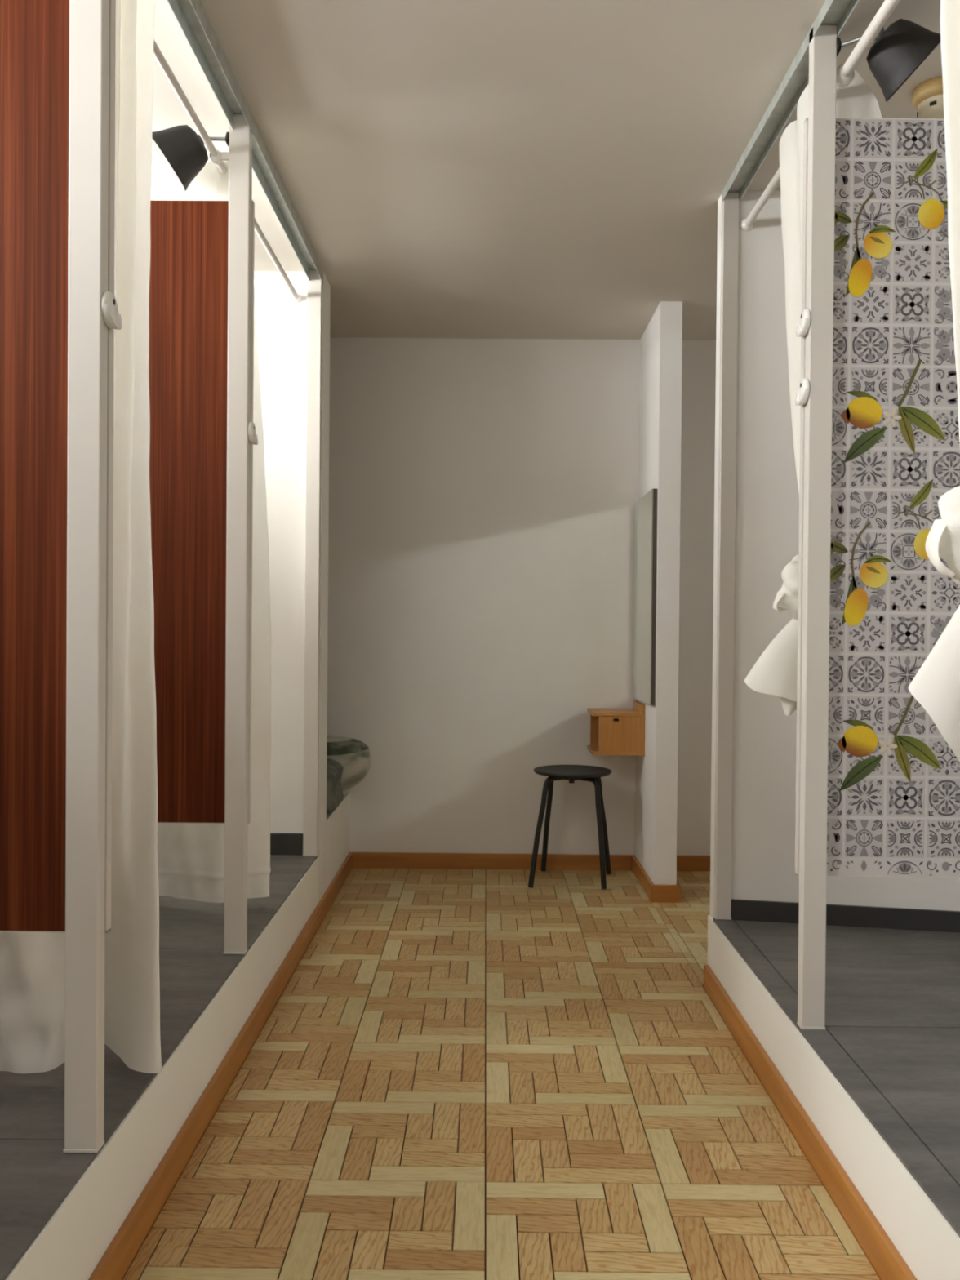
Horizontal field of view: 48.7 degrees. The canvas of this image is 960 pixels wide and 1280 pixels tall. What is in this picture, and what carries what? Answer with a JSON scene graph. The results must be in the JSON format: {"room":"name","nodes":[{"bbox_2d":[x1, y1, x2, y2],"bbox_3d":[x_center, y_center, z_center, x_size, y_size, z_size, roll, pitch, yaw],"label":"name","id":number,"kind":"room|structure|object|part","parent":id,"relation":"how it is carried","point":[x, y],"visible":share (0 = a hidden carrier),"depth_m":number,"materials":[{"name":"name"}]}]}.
{"room":"fitting room area","nodes":[
{"label":"fitting room area","id":0,"kind":"room"},
{"bbox_2d":[0,854,319,1279],"bbox_3d":[-1.099,0.880,0.018,1.058,0.228,7.205,1,1,0],"label":"raised platform","id":1,"kind":"structure","parent":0,"point":[60,1212],"depth_m":1.81,"materials":[{"name":"paint"}]},
{"bbox_2d":[62,0,109,1153],"bbox_3d":[-0.578,-0.236,1.560,0.050,1.977,0.032,1,1,0],"label":"wooden post","id":2,"kind":"object","parent":1,"relation":"on","point":[89,20],"visible":1,"depth_m":1.55,"materials":[{"name":"white paint"}]},
{"bbox_2d":[102,290,121,329],"bbox_3d":[-0.543,-0.488,1.569,0.016,0.055,0.054,1,1,0],"label":"wall hook","id":3,"kind":"object","parent":2,"relation":"attached to","point":[113,319],"visible":1,"depth_m":1.56,"materials":[{"name":"white plastic"}]},
{"bbox_2d":[88,853,352,1279],"bbox_3d":[-0.561,0.961,0.416,0.014,0.066,8.006,1,1,0],"label":"baseboard","id":4,"kind":"structure","parent":1,"relation":"attached to","point":[119,1255],"depth_m":2.07,"materials":[{"name":"brown wood"}]},
{"bbox_2d":[223,114,252,954],"bbox_3d":[-0.573,-0.246,2.510,0.050,1.977,0.032,1,1,0],"label":"wooden post","id":5,"kind":"object","parent":1,"relation":"on","point":[240,143],"visible":0.92,"depth_m":2.50,"materials":[{"name":"white paint"}]},
{"bbox_2d":[151,124,229,191],"bbox_3d":[-0.685,-1.139,2.500,0.192,0.144,0.145,1,1,0],"label":"spot lamp","id":6,"kind":"object","parent":5,"relation":"attached to","point":[184,152],"visible":0.91,"depth_m":2.46,"materials":[{"name":"grey metal"}]},
{"bbox_3d":[-0.627,-1.183,2.504,0.076,0.014,0.010,1,1,3],"label":"arm","id":7,"kind":"part","parent":6,"relation":"part of","materials":[{"name":"metal"}]},
{"bbox_2d":[153,38,228,162],"bbox_3d":[-0.618,-1.143,2.054,0.052,0.029,0.924,1,1,0],"label":"curtain rod","id":8,"kind":"object","parent":5,"relation":"attached to","point":[215,155],"visible":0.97,"depth_m":2.26,"materials":[{"name":"white paint"}]},
{"bbox_2d":[0,0,161,1073],"bbox_3d":[-0.692,-0.217,1.762,0.370,1.894,0.338,0,1,-33],"label":"curtain","id":9,"kind":"object","parent":8,"relation":"hanging from","point":[33,964],"visible":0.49,"depth_m":1.80,"materials":[{"name":"white fabric"}]},
{"bbox_2d":[208,149,222,162],"bbox_3d":[-0.626,-1.148,2.507,0.030,0.029,0.017,1,1,0],"label":"cup","id":10,"kind":"object","parent":8,"relation":"on","point":[216,157],"depth_m":2.50,"materials":[{"name":"white plastic"}]},
{"bbox_2d":[248,421,257,444],"bbox_3d":[-0.537,-0.492,2.519,0.016,0.055,0.054,1,1,0],"label":"wall hook","id":11,"kind":"object","parent":5,"relation":"attached to","point":[253,439],"visible":1,"depth_m":2.50,"materials":[{"name":"white plastic"}]},
{"bbox_2d":[302,270,322,856],"bbox_3d":[-0.566,-0.257,3.590,0.049,1.977,0.032,1,1,0],"label":"wooden post","id":12,"kind":"object","parent":1,"relation":"on","point":[314,285],"visible":0.9,"depth_m":3.58,"materials":[{"name":"white paint"}]},
{"bbox_2d":[253,271,330,902],"bbox_3d":[-1.069,-0.151,3.687,1.059,2.207,0.155,1,1,0],"label":"wall","id":13,"kind":"structure","parent":0,"point":[281,322],"depth_m":3.61,"materials":[{"name":"paint"}]},
{"bbox_2d":[167,0,323,283],"bbox_3d":[-0.572,-1.192,-0.007,0.043,0.041,7.205,1,1,0],"label":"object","id":14,"kind":"structure","parent":13,"relation":"attached to","point":[191,15],"depth_m":2.44,"materials":[{"name":"metal"}]},
{"bbox_2d":[211,159,301,302],"bbox_3d":[-0.612,-1.153,3.059,0.052,0.029,1.078,1,1,0],"label":"curtain rod","id":15,"kind":"object","parent":13,"relation":"attached to","point":[296,297],"visible":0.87,"depth_m":3.16,"materials":[{"name":"white paint"}]},
{"bbox_2d":[157,161,271,902],"bbox_3d":[-0.832,-0.229,2.804,0.503,1.885,0.421,1,1,0],"label":"curtain","id":16,"kind":"object","parent":15,"relation":"hanging from","point":[191,856],"visible":0.26,"depth_m":2.90,"materials":[{"name":"white fabric"}]},
{"bbox_2d":[292,293,301,302],"bbox_3d":[-0.620,-1.159,3.589,0.030,0.029,0.017,1,1,0],"label":"cup","id":17,"kind":"object","parent":15,"relation":"on","point":[298,299],"depth_m":3.59,"materials":[{"name":"white plastic"}]},
{"bbox_2d":[270,832,302,855],"bbox_3d":[-1.105,0.691,3.612,1.003,0.073,0.012,1,1,0],"label":"baseboard","id":18,"kind":"structure","parent":13,"relation":"attached to","point":[280,843],"depth_m":3.60,"materials":[{"name":"grey tile"}]},
{"bbox_2d":[122,867,880,1279],"bbox_3d":[-0.007,1.026,0.421,3.500,0.060,8.220,1,1,0],"label":"floor","id":19,"kind":"structure","parent":0,"point":[462,1073],"depth_m":2.16,"materials":[{"name":"brown wood"}]},
{"bbox_2d":[528,764,611,888],"bbox_3d":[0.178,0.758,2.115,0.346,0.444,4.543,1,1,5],"label":"stool","id":20,"kind":"object","parent":19,"relation":"on","point":[593,774],"visible":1,"depth_m":4.14,"materials":[{"name":"black plastic"}]},
{"bbox_3d":[0.262,0.744,4.142,0.150,0.425,0.121,1,1,0],"label":"leg","id":21,"kind":"part","parent":20,"relation":"part of","materials":[{"name":"black metal"}]},
{"bbox_3d":[0.300,0.742,4.323,0.021,0.425,0.153,0,1,-33],"label":"leg","id":22,"kind":"part","parent":20,"relation":"part of","materials":[{"name":"black metal"}]},
{"bbox_3d":[0.368,0.524,4.219,0.309,0.017,0.309,1,1,0],"label":"seat","id":23,"kind":"part","parent":20,"relation":"part of","materials":[{"name":"black plastic"}]},
{"bbox_3d":[0.440,0.745,4.130,0.021,0.424,0.145,0,1,-39],"label":"leg","id":24,"kind":"part","parent":20,"relation":"part of","materials":[{"name":"black metal"}]},
{"bbox_3d":[0.470,0.744,4.294,0.164,0.425,0.021,0,1,-35],"label":"leg","id":25,"kind":"part","parent":20,"relation":"part of","materials":[{"name":"black metal"}]},
{"bbox_2d":[635,301,682,884],"bbox_3d":[0.694,-0.139,4.157,0.081,2.210,0.515,1,1,0],"label":"wall pier","id":26,"kind":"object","parent":19,"relation":"on","point":[661,341],"visible":0.71,"depth_m":3.90,"materials":[{"name":"paint"}]},
{"bbox_2d":[586,700,644,755],"bbox_3d":[0.547,0.352,4.284,0.206,0.203,0.225,1,1,0],"label":"wall shelf","id":27,"kind":"object","parent":26,"relation":"attached to","point":[613,731],"visible":1,"depth_m":4.17,"materials":[{"name":"brown wood"}]},
{"bbox_3d":[0.545,0.368,4.387,0.175,0.139,0.012,1,1,0],"label":"panel","id":28,"kind":"part","parent":27,"relation":"part of","materials":[{"name":"brown wood"}]},
{"bbox_3d":[0.550,0.371,4.180,0.163,0.139,0.012,1,1,0],"label":"panel","id":29,"kind":"part","parent":27,"relation":"part of","materials":[{"name":"brown wood"}]},
{"bbox_2d":[631,488,657,705],"bbox_3d":[0.644,-0.162,4.160,0.020,0.800,0.480,1,1,0],"label":"wall mirror","id":30,"kind":"object","parent":26,"relation":"attached to","point":[645,520],"visible":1,"depth_m":4.07,"materials":[{"name":"clear glass"}]},
{"bbox_2d":[631,854,680,902],"bbox_3d":[0.685,0.933,4.162,0.109,0.066,0.529,1,1,0],"label":"baseboard","id":31,"kind":"object","parent":26,"relation":"attached to","point":[655,893],"visible":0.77,"depth_m":3.90,"materials":[{"name":"brown wood"}]},
{"bbox_2d":[327,337,715,855],"bbox_3d":[0.025,-0.148,4.469,3.500,2.210,0.100,1,1,0],"label":"wall","id":32,"kind":"structure","parent":0,"point":[483,493],"depth_m":4.42,"materials":[{"name":"paint"}]},
{"bbox_2d":[325,792,350,890],"bbox_3d":[-1.076,0.793,4.104,1.058,0.316,0.660,1,1,0],"label":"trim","id":33,"kind":"structure","parent":32,"relation":"attached to","point":[338,820],"depth_m":4.07,"materials":[{"name":"paint"}]},
{"bbox_2d":[326,758,343,813],"bbox_3d":[-0.969,0.545,3.966,0.892,0.195,0.372,1,1,0],"label":"duvet","id":34,"kind":"object","parent":33,"relation":"on","point":[335,796],"visible":0.12,"depth_m":3.89,"materials":[{"name":"grey fabric"}]},
{"bbox_2d":[326,735,370,791],"bbox_3d":[-0.733,0.512,4.282,0.580,0.253,0.256,1,1,0],"label":"pillow","id":35,"kind":"object","parent":33,"relation":"on","point":[353,755],"visible":0.35,"depth_m":4.20,"materials":[{"name":"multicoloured fabric"}]},
{"bbox_2d":[349,852,631,870],"bbox_3d":[0.043,0.924,4.423,1.178,0.066,0.014,1,1,0],"label":"baseboard","id":36,"kind":"structure","parent":32,"relation":"attached to","point":[360,860],"depth_m":4.42,"materials":[{"name":"brown wood"}]},
{"bbox_2d":[676,855,710,871],"bbox_3d":[1.188,0.934,4.417,0.895,0.066,0.014,1,1,0],"label":"baseboard","id":37,"kind":"structure","parent":32,"relation":"attached to","point":[684,863],"depth_m":4.41,"materials":[{"name":"brown wood"}]},
{"bbox_2d":[151,0,942,340],"bbox_3d":[0.013,-1.251,0.397,3.500,0.080,8.220,1,1,0],"label":"ceiling","id":38,"kind":"structure","parent":0,"point":[453,169],"depth_m":2.59,"materials":[{"name":"paint"}]},
{"bbox_2d":[911,75,944,118],"bbox_3d":[1.021,-1.182,2.351,0.116,0.082,0.116,1,1,0],"label":"smoke detector","id":39,"kind":"object","parent":38,"relation":"attached to","point":[928,95],"visible":0.45,"depth_m":2.32,"materials":[{"name":"beige plastic"}]},
{"bbox_2d":[706,915,959,1279],"bbox_3d":[1.117,0.913,-0.302,0.986,0.207,6.590,1,1,0],"label":"raised platform","id":40,"kind":"structure","parent":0,"point":[880,1085],"depth_m":2.05,"materials":[{"name":"paint"}]},
{"bbox_2d":[713,191,739,919],"bbox_3d":[0.680,-0.228,2.924,0.044,1.999,0.024,1,1,0],"label":"wooden post","id":41,"kind":"object","parent":40,"relation":"on","point":[730,205],"visible":1,"depth_m":2.92,"materials":[{"name":"white paint"}]},
{"bbox_2d":[703,964,916,1279],"bbox_3d":[0.617,0.979,-0.308,0.014,0.066,6.570,1,1,0],"label":"baseboard","id":42,"kind":"structure","parent":40,"relation":"attached to","point":[886,1260],"depth_m":1.97,"materials":[{"name":"brown wood"}]},
{"bbox_2d":[796,25,836,1030],"bbox_3d":[0.676,-0.220,2.125,0.048,1.999,0.032,1,1,0],"label":"wooden post","id":43,"kind":"object","parent":40,"relation":"on","point":[823,46],"visible":1,"depth_m":2.11,"materials":[{"name":"white paint"}]},
{"bbox_2d":[795,377,808,405],"bbox_3d":[0.646,-0.499,2.130,0.016,0.055,0.054,1,1,0],"label":"wall hook","id":44,"kind":"object","parent":43,"relation":"attached to","point":[802,397],"visible":1,"depth_m":2.12,"materials":[{"name":"white plastic"}]},
{"bbox_2d":[796,308,809,337],"bbox_3d":[0.647,-0.637,2.129,0.016,0.055,0.054,1,1,0],"label":"wall hook","id":45,"kind":"object","parent":43,"relation":"attached to","point":[802,328],"visible":1,"depth_m":2.11,"materials":[{"name":"white plastic"}]},
{"bbox_2d":[835,0,900,85],"bbox_3d":[0.713,-1.102,-0.745,0.042,0.040,5.742,1,1,0],"label":"curtain rod","id":46,"kind":"object","parent":43,"relation":"attached to","point":[845,73],"visible":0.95,"depth_m":2.00,"materials":[{"name":"white paint"}]},
{"bbox_2d":[835,64,854,85],"bbox_3d":[0.729,-1.132,2.118,0.040,0.040,0.017,1,1,0],"label":"cup","id":47,"kind":"object","parent":46,"relation":"on","point":[843,78],"depth_m":2.11,"materials":[{"name":"white plastic"}]},
{"bbox_2d":[908,0,959,761],"bbox_3d":[0.744,-0.488,1.522,0.229,1.364,0.303,1,1,17],"label":"curtain","id":48,"kind":"object","parent":46,"relation":"hanging from","point":[935,686],"visible":1,"depth_m":1.54,"materials":[{"name":"white fabric"}]},
{"bbox_2d":[836,18,940,102],"bbox_3d":[0.797,-1.123,2.055,0.187,0.144,0.146,1,1,0],"label":"spot lamp","id":49,"kind":"object","parent":43,"relation":"attached to","point":[897,51],"visible":0.87,"depth_m":2.01,"materials":[{"name":"grey metal"}]},
{"bbox_3d":[0.740,-1.174,2.077,0.097,0.022,0.014,1,1,44],"label":"arm","id":50,"kind":"part","parent":49,"relation":"part of","materials":[{"name":"metal"}]},
{"bbox_2d":[710,189,959,918],"bbox_3d":[1.147,-0.124,2.870,0.980,2.207,0.225,1,1,0],"label":"wall","id":51,"kind":"structure","parent":0,"point":[767,494],"depth_m":2.91,"materials":[{"name":"paint"}]},
{"bbox_2d":[722,0,859,201],"bbox_3d":[0.672,-1.184,-0.351,0.049,0.027,6.530,1,1,0],"label":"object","id":52,"kind":"structure","parent":51,"relation":"attached to","point":[784,101],"depth_m":2.42,"materials":[{"name":"metal"}]},
{"bbox_2d":[740,82,848,231],"bbox_3d":[0.730,-1.136,2.525,0.041,0.036,0.777,1,1,0],"label":"curtain rod","id":53,"kind":"object","parent":51,"relation":"attached to","point":[747,224],"visible":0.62,"depth_m":2.73,"materials":[{"name":"white paint"}]},
{"bbox_2d":[740,217,754,231],"bbox_3d":[0.734,-1.140,2.905,0.037,0.036,0.017,1,1,0],"label":"cup","id":54,"kind":"object","parent":53,"relation":"on","point":[746,227],"depth_m":2.90,"materials":[{"name":"white plastic"}]},
{"bbox_2d":[744,70,882,715],"bbox_3d":[0.696,-0.509,2.377,0.266,1.336,0.394,1,1,0],"label":"curtain","id":55,"kind":"object","parent":53,"relation":"hanging from","point":[775,673],"visible":0.36,"depth_m":2.26,"materials":[{"name":"white fabric"}]},
{"bbox_2d":[835,82,848,88],"bbox_3d":[0.730,-1.132,2.145,0.037,0.036,0.017,1,1,0],"label":"cup","id":56,"kind":"object","parent":53,"relation":"on","point":[837,86],"depth_m":2.14,"materials":[{"name":"white plastic"}]},
{"bbox_2d":[731,898,959,933],"bbox_3d":[1.162,0.750,2.845,0.951,0.055,0.010,1,1,10],"label":"baseboard","id":57,"kind":"structure","parent":51,"relation":"attached to","point":[931,920],"depth_m":2.87,"materials":[{"name":"grey tile"}]},
{"bbox_3d":[-1.677,-0.121,0.418,0.120,2.210,8.020,1,1,0],"label":"wall","id":58,"kind":"structure","parent":0,"visible":0},
{"bbox_2d":[0,0,115,933],"bbox_3d":[-1.079,-0.303,1.588,1.056,1.471,0.021,1,1,0],"label":"partition panel","id":59,"kind":"object","parent":58,"relation":"attached to","point":[34,34],"visible":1,"depth_m":1.58,"materials":[{"name":"laminate"}]},
{"bbox_2d":[148,200,254,823],"bbox_3d":[-1.074,-0.307,2.538,1.056,1.484,0.021,1,1,0],"label":"partition panel","id":60,"kind":"object","parent":58,"relation":"attached to","point":[188,366],"visible":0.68,"depth_m":2.53,"materials":[{"name":"laminate"}]},
{"bbox_3d":[1.683,-0.091,0.400,0.120,2.210,8.020,1,1,0],"label":"wall","id":61,"kind":"structure","parent":0,"visible":0},
{"bbox_2d":[795,117,959,877],"bbox_3d":[1.141,-0.282,2.147,0.982,1.529,0.022,1,1,0],"label":"partition panel","id":62,"kind":"object","parent":61,"relation":"attached to","point":[894,778],"visible":0.78,"depth_m":2.14,"materials":[{"name":"lemon and tile patterned wallpaper"},{"name":"white painted wood"}]}
]}

